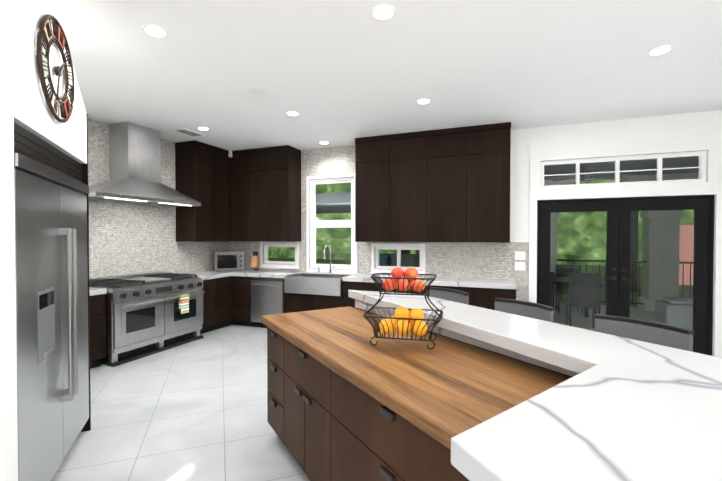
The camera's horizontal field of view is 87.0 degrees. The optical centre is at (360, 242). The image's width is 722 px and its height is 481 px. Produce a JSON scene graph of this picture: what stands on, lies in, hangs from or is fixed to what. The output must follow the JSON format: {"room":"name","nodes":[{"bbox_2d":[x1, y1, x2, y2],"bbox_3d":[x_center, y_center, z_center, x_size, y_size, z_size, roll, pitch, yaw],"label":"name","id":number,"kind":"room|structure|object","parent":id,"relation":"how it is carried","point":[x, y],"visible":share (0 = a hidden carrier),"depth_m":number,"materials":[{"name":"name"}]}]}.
{"room":"kitchen","nodes":[
{"label":"kitchen","id":0,"kind":"room"},
{"bbox_2d":[0,0,17,480],"bbox_3d":[-1.932,-0.021,1.602,0.700,3.050,0.136,0,1,-23],"label":"wall","id":1,"kind":"structure","parent":0,"point":[8,419],"depth_m":1.73,"materials":[{"name":"paint"}]},
{"bbox_2d":[12,0,86,163],"bbox_3d":[-2.208,-1.078,2.237,0.700,0.955,1.276,0,1,-23],"label":"wall","id":2,"kind":"structure","parent":0,"point":[32,114],"depth_m":2.08,"materials":[{"name":"paint"}]},
{"bbox_2d":[37,14,74,122],"bbox_3d":[-1.837,-1.036,2.304,0.035,0.601,0.601,0,1,-23],"label":"wall clock","id":3,"kind":"object","parent":2,"relation":"attached to","point":[53,101],"visible":1,"depth_m":2.25,"materials":[{"name":"brown metal"}]},
{"bbox_2d":[88,119,227,277],"bbox_3d":[-3.191,-0.083,5.928,0.150,3.050,3.063,0,1,22],"label":"wall","id":4,"kind":"structure","parent":0,"point":[126,239],"depth_m":5.51,"materials":[{"name":"tile"}]},
{"bbox_2d":[89,122,200,206],"bbox_3d":[-3.046,-1.067,5.233,0.617,1.055,1.600,0,1,22],"label":"range hood","id":5,"kind":"object","parent":4,"relation":"attached to","point":[135,163],"visible":0.85,"depth_m":5.13,"materials":[{"name":"silver metal"}]},
{"bbox_2d":[175,140,229,241],"bbox_3d":[-2.664,-0.813,6.453,0.425,1.596,0.798,0,1,22],"label":"upper cabinet","id":6,"kind":"object","parent":4,"relation":"attached to","point":[201,173],"visible":0.88,"depth_m":6.17,"materials":[{"name":"black wood"}]},
{"bbox_2d":[51,325,309,480],"bbox_3d":[0.270,1.549,2.001,9.800,0.100,8.450,0,1,22],"label":"floor","id":7,"kind":"structure","parent":0,"point":[195,410],"depth_m":3.17,"materials":[{"name":"tile"}]},
{"bbox_2d":[14,123,88,480],"bbox_3d":[-2.168,0.450,2.277,0.749,2.090,1.270,0,1,-23],"label":"refrigerator","id":8,"kind":"object","parent":7,"relation":"on","point":[51,189],"visible":0.88,"depth_m":2.20,"materials":[{"name":"silver metal"}]},
{"bbox_2d":[81,113,90,431],"bbox_3d":[-2.461,0.241,2.858,0.697,2.490,0.025,0,1,-23],"label":"panel","id":9,"kind":"object","parent":7,"relation":"on","point":[87,426],"visible":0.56,"depth_m":2.99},
{"bbox_2d":[89,287,106,368],"bbox_3d":[-3.416,1.006,4.278,0.649,0.920,0.692,0,1,22],"label":"base cabinet","id":10,"kind":"object","parent":7,"relation":"on","point":[97,325],"visible":0.25,"depth_m":4.40,"materials":[{"name":"black wood"}]},
{"bbox_2d":[89,271,204,366],"bbox_3d":[-2.940,0.958,5.220,0.826,0.990,1.392,0,1,22],"label":"range","id":11,"kind":"object","parent":7,"relation":"on","point":[148,314],"visible":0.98,"depth_m":4.95,"materials":[{"name":"silver metal"}]},
{"bbox_2d":[200,277,217,333],"bbox_3d":[-2.702,1.010,6.098,0.635,0.860,0.395,0,1,22],"label":"base cabinet","id":12,"kind":"object","parent":7,"relation":"on","point":[210,297],"depth_m":6.04,"materials":[{"name":"black wood"}]},
{"bbox_2d":[218,277,233,328],"bbox_3d":[-2.558,1.005,6.459,0.635,0.860,0.382,0,1,22],"label":"base cabinet","id":13,"kind":"object","parent":7,"relation":"on","point":[227,298],"depth_m":6.37,"materials":[{"name":"black wood"}]},
{"bbox_2d":[234,277,273,326],"bbox_3d":[-1.915,1.001,6.737,0.396,0.860,0.634,0,1,22],"label":"base cabinet","id":14,"kind":"object","parent":7,"relation":"on","point":[242,285],"depth_m":6.44,"materials":[{"name":"black wood"}]},
{"bbox_2d":[182,270,241,280],"bbox_3d":[-2.510,0.543,6.555,0.650,0.060,1.400,0,1,22],"label":"countertop","id":15,"kind":"structure","parent":14,"relation":"on","point":[209,275],"depth_m":6.30,"materials":[{"name":"white stone"}]},
{"bbox_2d":[213,251,244,270],"bbox_3d":[-2.385,0.338,6.871,0.500,0.340,0.358,0,1,-26],"label":"toaster oven","id":16,"kind":"object","parent":15,"relation":"on","point":[227,260],"visible":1,"depth_m":6.74,"materials":[{"name":"silver glass"}]},
{"bbox_2d":[251,277,283,321],"bbox_3d":[-1.455,0.956,6.494,0.622,0.747,0.636,0,1,22],"label":"dishwasher","id":17,"kind":"object","parent":14,"relation":"in","point":[266,296],"visible":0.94,"depth_m":6.25,"materials":[{"name":"silver metal"}]},
{"bbox_2d":[234,269,301,276],"bbox_3d":[-1.577,0.543,6.588,1.059,0.060,0.649,0,1,22],"label":"countertop","id":18,"kind":"structure","parent":14,"relation":"on","point":[247,272],"depth_m":6.43,"materials":[{"name":"white stone"}]},
{"bbox_2d":[251,251,259,269],"bbox_3d":[-1.908,0.332,6.880,0.100,0.344,0.237,0,1,2],"label":"knife block","id":19,"kind":"object","parent":18,"relation":"on","point":[255,261],"visible":1,"depth_m":6.82,"materials":[{"name":"brown wood"}]},
{"bbox_2d":[286,293,313,312],"bbox_3d":[-0.851,1.122,6.316,0.494,0.630,0.634,0,1,22],"label":"base cabinet","id":20,"kind":"object","parent":7,"relation":"on","point":[295,302],"depth_m":6.02,"materials":[{"name":"black wood"}]},
{"bbox_2d":[314,295,341,309],"bbox_3d":[-0.391,1.124,6.134,0.494,0.630,0.634,0,1,22],"label":"base cabinet","id":21,"kind":"object","parent":7,"relation":"on","point":[320,301],"depth_m":5.84,"materials":[{"name":"black wood"}]},
{"bbox_2d":[342,281,373,307],"bbox_3d":[0.064,1.012,5.951,0.486,0.860,0.634,0,1,22],"label":"base cabinet","id":22,"kind":"object","parent":7,"relation":"on","point":[347,301],"depth_m":5.68,"materials":[{"name":"black wood"}]},
{"bbox_2d":[374,285,405,292],"bbox_3d":[0.515,1.015,5.772,0.485,0.860,0.634,0,1,22],"label":"base cabinet","id":23,"kind":"object","parent":7,"relation":"on","point":[375,286],"depth_m":5.50,"materials":[{"name":"black wood"}]},
{"bbox_2d":[267,299,571,480],"bbox_3d":[0.394,1.000,1.917,0.932,1.000,2.850,0,1,-31],"label":"kitchen island","id":24,"kind":"object","parent":7,"relation":"on","point":[326,423],"visible":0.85,"depth_m":1.90,"materials":[{"name":"black wood"}]},
{"bbox_2d":[261,306,570,449],"bbox_3d":[0.172,0.606,2.124,0.789,0.058,2.367,0,1,-31],"label":"countertop","id":25,"kind":"structure","parent":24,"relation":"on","point":[445,390],"depth_m":1.73,"materials":[{"name":"brown wood"}]},
{"bbox_2d":[363,267,442,348],"bbox_3d":[0.241,0.354,2.137,0.429,0.429,0.279,0,1,14],"label":"fruit basket","id":26,"kind":"object","parent":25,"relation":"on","point":[403,321],"visible":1,"depth_m":2.09,"materials":[{"name":"black metal"}]},
{"bbox_2d":[348,290,721,480],"bbox_3d":[0.459,0.509,1.669,1.446,0.141,3.427,0,1,-31],"label":"countertop","id":27,"kind":"structure","parent":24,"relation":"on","point":[616,408],"depth_m":1.02,"materials":[{"name":"white stone"}]},
{"bbox_2d":[406,285,441,296],"bbox_3d":[0.966,1.017,5.593,0.485,0.860,0.634,0,1,22],"label":"base cabinet","id":28,"kind":"object","parent":7,"relation":"on","point":[440,286],"depth_m":5.27,"materials":[{"name":"black wood"}]},
{"bbox_2d":[429,287,468,304],"bbox_3d":[0.573,0.935,2.996,0.429,1.101,0.446,0,1,-31],"label":"bar stool","id":29,"kind":"object","parent":7,"relation":"on","point":[454,295],"visible":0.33,"depth_m":3.09,"materials":[{"name":"fabric"}]},
{"bbox_2d":[442,285,477,306],"bbox_3d":[1.417,1.020,5.414,0.485,0.860,0.634,0,1,22],"label":"base cabinet","id":30,"kind":"object","parent":7,"relation":"on","point":[473,293],"depth_m":5.05,"materials":[{"name":"black wood"}]},
{"bbox_2d":[478,289,515,309],"bbox_3d":[1.867,1.022,5.235,0.485,0.860,0.634,0,1,22],"label":"base cabinet","id":31,"kind":"object","parent":7,"relation":"on","point":[486,297],"depth_m":4.96,"materials":[{"name":"black wood"}]},
{"bbox_2d":[342,273,515,288],"bbox_3d":[0.964,0.557,5.580,2.424,0.060,0.649,0,1,22],"label":"countertop","id":32,"kind":"structure","parent":31,"relation":"on","point":[467,283],"depth_m":5.21,"materials":[{"name":"white stone"}]},
{"bbox_2d":[284,244,349,295],"bbox_3d":[-0.643,0.418,6.160,0.988,0.763,0.645,0,1,22],"label":"farmhouse sink","id":33,"kind":"object","parent":32,"relation":"in","point":[316,284],"visible":0.92,"depth_m":5.90,"materials":[{"name":"silver metal"}]},
{"bbox_2d":[494,298,554,322],"bbox_3d":[0.922,0.943,2.412,0.429,1.101,0.446,0,1,-31],"label":"bar stool","id":34,"kind":"object","parent":7,"relation":"on","point":[531,310],"visible":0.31,"depth_m":2.50,"materials":[{"name":"fabric"}]},
{"bbox_2d":[595,314,693,351],"bbox_3d":[1.277,0.951,1.856,0.429,1.101,0.446,0,1,-31],"label":"bar stool","id":35,"kind":"object","parent":7,"relation":"on","point":[667,335],"visible":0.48,"depth_m":1.93,"materials":[{"name":"fabric"}]},
{"bbox_2d":[54,0,721,150],"bbox_3d":[0.270,-1.601,1.956,9.800,0.100,8.450,0,1,22],"label":"ceiling","id":36,"kind":"structure","parent":0,"point":[336,73],"depth_m":3.37,"materials":[{"name":"paint"}]},
{"bbox_2d":[142,24,167,37],"bbox_3d":[-1.520,-1.557,2.812,0.170,0.012,0.170,0,1,22],"label":"recessed light","id":37,"kind":"object","parent":36,"relation":"in","point":[154,30],"visible":1,"depth_m":2.80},
{"bbox_2d":[174,128,203,136],"bbox_3d":[-2.502,-1.595,5.542,0.200,0.014,0.370,0,1,22],"label":"ceiling vent","id":38,"kind":"object","parent":36,"relation":"in","point":[188,132],"visible":1,"depth_m":5.51,"materials":[{"name":"black"}]},
{"bbox_2d":[197,127,209,130],"bbox_3d":[-2.214,-1.594,5.347,0.170,0.012,0.170,0,1,22],"label":"recessed light","id":39,"kind":"object","parent":36,"relation":"in","point":[203,128],"visible":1,"depth_m":5.32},
{"bbox_2d":[248,88,269,96],"bbox_3d":[-1.076,-1.575,4.013,0.220,0.010,0.220,0,1,22],"label":"ceiling speaker","id":40,"kind":"object","parent":36,"relation":"attached to","point":[258,92],"visible":1,"depth_m":3.99},
{"bbox_2d":[286,111,299,115],"bbox_3d":[-0.842,-1.584,4.684,0.170,0.012,0.170,0,1,22],"label":"recessed light","id":41,"kind":"object","parent":36,"relation":"in","point":[293,113],"visible":0.94,"depth_m":4.67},
{"bbox_2d":[371,4,395,19],"bbox_3d":[0.152,-1.554,2.579,0.170,0.012,0.170,0,1,22],"label":"recessed light","id":42,"kind":"object","parent":36,"relation":"in","point":[383,12],"visible":1,"depth_m":2.56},
{"bbox_2d":[416,98,430,103],"bbox_3d":[0.703,-1.578,4.264,0.170,0.012,0.170,0,1,22],"label":"recessed light","id":43,"kind":"object","parent":36,"relation":"in","point":[423,101],"visible":0.94,"depth_m":4.25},
{"bbox_2d":[647,45,672,55],"bbox_3d":[2.436,-1.562,3.103,0.170,0.012,0.170,0,1,22],"label":"recessed light","id":44,"kind":"object","parent":36,"relation":"in","point":[660,50],"visible":0.96,"depth_m":3.09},
{"bbox_2d":[228,110,721,355],"bbox_3d":[1.746,-0.079,5.695,9.500,3.050,0.150,0,1,22],"label":"wall","id":45,"kind":"structure","parent":0,"point":[493,260],"depth_m":5.41,"materials":[{"name":"paint"}]},
{"bbox_2d":[229,149,248,240],"bbox_3d":[-2.054,-0.820,6.883,0.395,1.596,0.417,0,1,22],"label":"upper cabinet","id":46,"kind":"object","parent":45,"relation":"attached to","point":[239,162],"depth_m":6.69,"materials":[{"name":"black wood"}]},
{"bbox_2d":[249,147,268,240],"bbox_3d":[-1.686,-0.817,6.737,0.399,1.596,0.417,0,1,22],"label":"upper cabinet","id":47,"kind":"object","parent":45,"relation":"attached to","point":[265,193],"depth_m":6.54,"materials":[{"name":"black wood"}]},
{"bbox_2d":[264,244,295,263],"bbox_3d":[-1.456,0.218,6.955,0.712,0.352,0.080,0,1,22],"label":"window","id":48,"kind":"structure","parent":45,"relation":"in","point":[266,250],"depth_m":6.97,"materials":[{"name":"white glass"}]},
{"bbox_2d":[269,145,300,240],"bbox_3d":[-1.315,-0.815,6.590,0.398,1.596,0.417,0,1,22],"label":"upper cabinet","id":49,"kind":"object","parent":45,"relation":"attached to","point":[284,161],"depth_m":6.41,"materials":[{"name":"black wood"}]},
{"bbox_2d":[355,134,390,241],"bbox_3d":[0.244,-0.806,5.971,0.557,1.596,0.417,0,1,22],"label":"upper cabinet","id":50,"kind":"object","parent":45,"relation":"attached to","point":[373,153],"depth_m":5.77,"materials":[{"name":"black wood"}]},
{"bbox_2d":[375,247,421,269],"bbox_3d":[0.612,0.254,6.135,0.782,0.362,0.080,0,1,22],"label":"window","id":51,"kind":"structure","parent":45,"relation":"in","point":[398,255],"depth_m":6.12,"materials":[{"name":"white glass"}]},
{"bbox_2d":[391,131,426,241],"bbox_3d":[0.762,-0.804,5.765,0.558,1.596,0.417,0,1,22],"label":"upper cabinet","id":52,"kind":"object","parent":45,"relation":"attached to","point":[408,150],"depth_m":5.56,"materials":[{"name":"black wood"}]},
{"bbox_2d":[427,127,466,241],"bbox_3d":[1.281,-0.801,5.559,0.557,1.596,0.417,0,1,22],"label":"upper cabinet","id":53,"kind":"object","parent":45,"relation":"attached to","point":[447,185],"depth_m":5.36,"materials":[{"name":"black wood"}]},
{"bbox_2d":[467,122,510,241],"bbox_3d":[1.799,-0.798,5.353,0.558,1.596,0.417,0,1,22],"label":"upper cabinet","id":54,"kind":"object","parent":45,"relation":"attached to","point":[489,145],"depth_m":5.16,"materials":[{"name":"black wood"}]},
{"bbox_2d":[259,141,721,357],"bbox_3d":[1.260,0.108,5.840,6.730,2.670,0.145,0,1,22],"label":"window trim","id":55,"kind":"structure","parent":45,"relation":"in","point":[326,224],"depth_m":5.21,"materials":[{"name":"white wood"}]},
{"bbox_2d":[515,262,524,270],"bbox_3d":[2.260,0.340,5.409,0.140,0.120,0.013,0,1,22],"label":"switch plate","id":56,"kind":"object","parent":45,"relation":"attached to","point":[518,265],"depth_m":5.41,"materials":[{"name":"white plastic"}]},
{"bbox_2d":[515,251,525,259],"bbox_3d":[2.260,0.190,5.407,0.140,0.120,0.013,0,1,22],"label":"switch plate","id":57,"kind":"object","parent":45,"relation":"attached to","point":[520,255],"depth_m":5.40,"materials":[{"name":"white plastic"}]},
{"bbox_2d":[540,151,706,188],"bbox_3d":[3.377,-0.930,5.020,1.832,0.382,0.080,0,1,22],"label":"transom","id":58,"kind":"object","parent":45,"relation":"in","point":[702,155],"visible":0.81,"depth_m":4.95,"materials":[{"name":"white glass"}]},
{"bbox_2d":[537,195,713,355],"bbox_3d":[3.388,0.438,5.013,1.950,2.035,0.120,0,1,22],"label":"french door","id":59,"kind":"structure","parent":45,"relation":"in","point":[618,263],"depth_m":4.97,"materials":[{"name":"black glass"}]},
{"label":"outside","id":60,"kind":"structure","parent":0,"visible":0},
{"bbox_2d":[316,192,350,213],"bbox_3d":[-0.757,-0.800,8.186,4.300,0.180,2.550,0,1,22],"label":"ceiling","id":61,"kind":"structure","parent":60,"point":[340,201],"depth_m":6.80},
{"bbox_2d":[268,225,641,265],"bbox_3d":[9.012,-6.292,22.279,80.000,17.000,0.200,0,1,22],"label":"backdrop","id":62,"kind":"structure","parent":60,"point":[591,248],"depth_m":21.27,"materials":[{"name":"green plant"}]},
{"bbox_2d":[268,258,692,306],"bbox_3d":[8.608,1.336,21.370,60.000,0.170,33.990,0,1,22],"label":"ground","id":63,"kind":"structure","parent":60,"point":[583,270],"depth_m":15.13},
{"bbox_2d":[379,253,389,265],"bbox_3d":[0.443,0.838,8.997,0.590,1.120,0.640,0,1,22],"label":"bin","id":64,"kind":"object","parent":63,"relation":"on","point":[383,261],"depth_m":8.65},
{"bbox_2d":[390,254,419,266],"bbox_3d":[1.047,0.842,8.757,0.590,1.120,0.640,0,1,22],"label":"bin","id":65,"kind":"object","parent":63,"relation":"on","point":[404,262],"depth_m":8.47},
{"bbox_2d":[401,250,409,253],"bbox_3d":[1.503,-1.413,13.530,0.492,5.564,0.719,0,1,-2],"label":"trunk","id":66,"kind":"object","parent":63,"relation":"on","point":[404,251],"depth_m":13.21,"materials":[{"name":"plant"}]},
{"bbox_2d":[554,303,654,330],"bbox_3d":[6.027,1.454,6.202,9.600,0.028,3.890,0,1,22],"label":"patio slab","id":67,"kind":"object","parent":63,"relation":"on","point":[578,323],"depth_m":7.40,"materials":[{"name":"grey concrete"}]},
{"bbox_2d":[550,264,602,328],"bbox_3d":[3.591,0.951,7.103,1.400,0.950,2.040,0,1,22],"label":"patio chairs","id":68,"kind":"object","parent":67,"relation":"on","point":[565,281],"depth_m":6.09,"materials":[{"name":"black metal"}]},
{"bbox_2d":[544,172,698,311],"bbox_3d":[6.244,-0.187,7.943,9.400,3.200,0.550,0,1,22],"label":"columns","id":69,"kind":"structure","parent":67,"relation":"on","point":[654,257],"depth_m":7.78,"materials":[{"name":"grey concrete"}]},
{"bbox_2d":[557,259,693,304],"bbox_3d":[5.201,0.848,8.313,6.100,0.920,0.040,0,1,22],"label":"railing","id":70,"kind":"object","parent":69,"relation":"attached to","point":[632,262],"depth_m":8.08,"materials":[{"name":"black metal"}]},
{"bbox_2d":[655,297,692,334],"bbox_3d":[4.662,1.138,5.550,0.500,0.620,0.500,0,1,22],"label":"grill","id":71,"kind":"object","parent":67,"relation":"on","point":[683,320],"depth_m":5.39,"materials":[{"name":"grey metal"}]},
{"bbox_2d":[621,181,637,291],"bbox_3d":[7.758,-1.382,11.062,0.440,5.561,0.738,0,1,22],"label":"trunk","id":72,"kind":"object","parent":63,"relation":"on","point":[634,217],"depth_m":10.75,"materials":[{"name":"grey"}]},
{"bbox_2d":[679,225,693,284],"bbox_3d":[14.984,0.429,10.318,12.000,1.900,0.200,0,1,22],"label":"wall","id":73,"kind":"structure","parent":63,"relation":"on","point":[689,239],"depth_m":12.06,"materials":[{"name":"brick"}]},
{"bbox_2d":[544,156,698,180],"bbox_3d":[6.027,-1.419,6.160,9.600,0.125,3.890,0,1,22],"label":"ceiling","id":74,"kind":"structure","parent":60,"point":[628,167],"depth_m":6.99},
{"bbox_2d":[551,165,627,180],"bbox_3d":[4.057,-1.240,6.779,1.157,0.260,1.216,0,1,22],"label":"fan","id":75,"kind":"object","parent":74,"relation":"hanging from","point":[586,176],"depth_m":6.73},
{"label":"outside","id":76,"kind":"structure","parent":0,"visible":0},
{"bbox_2d":[316,179,693,255],"bbox_3d":[7.271,-2.333,18.179,23.786,6.400,5.549,0,1,17],"label":"hedge","id":77,"kind":"object","parent":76,"point":[346,246],"depth_m":17.85,"materials":[{"name":"green plant"}]}
]}

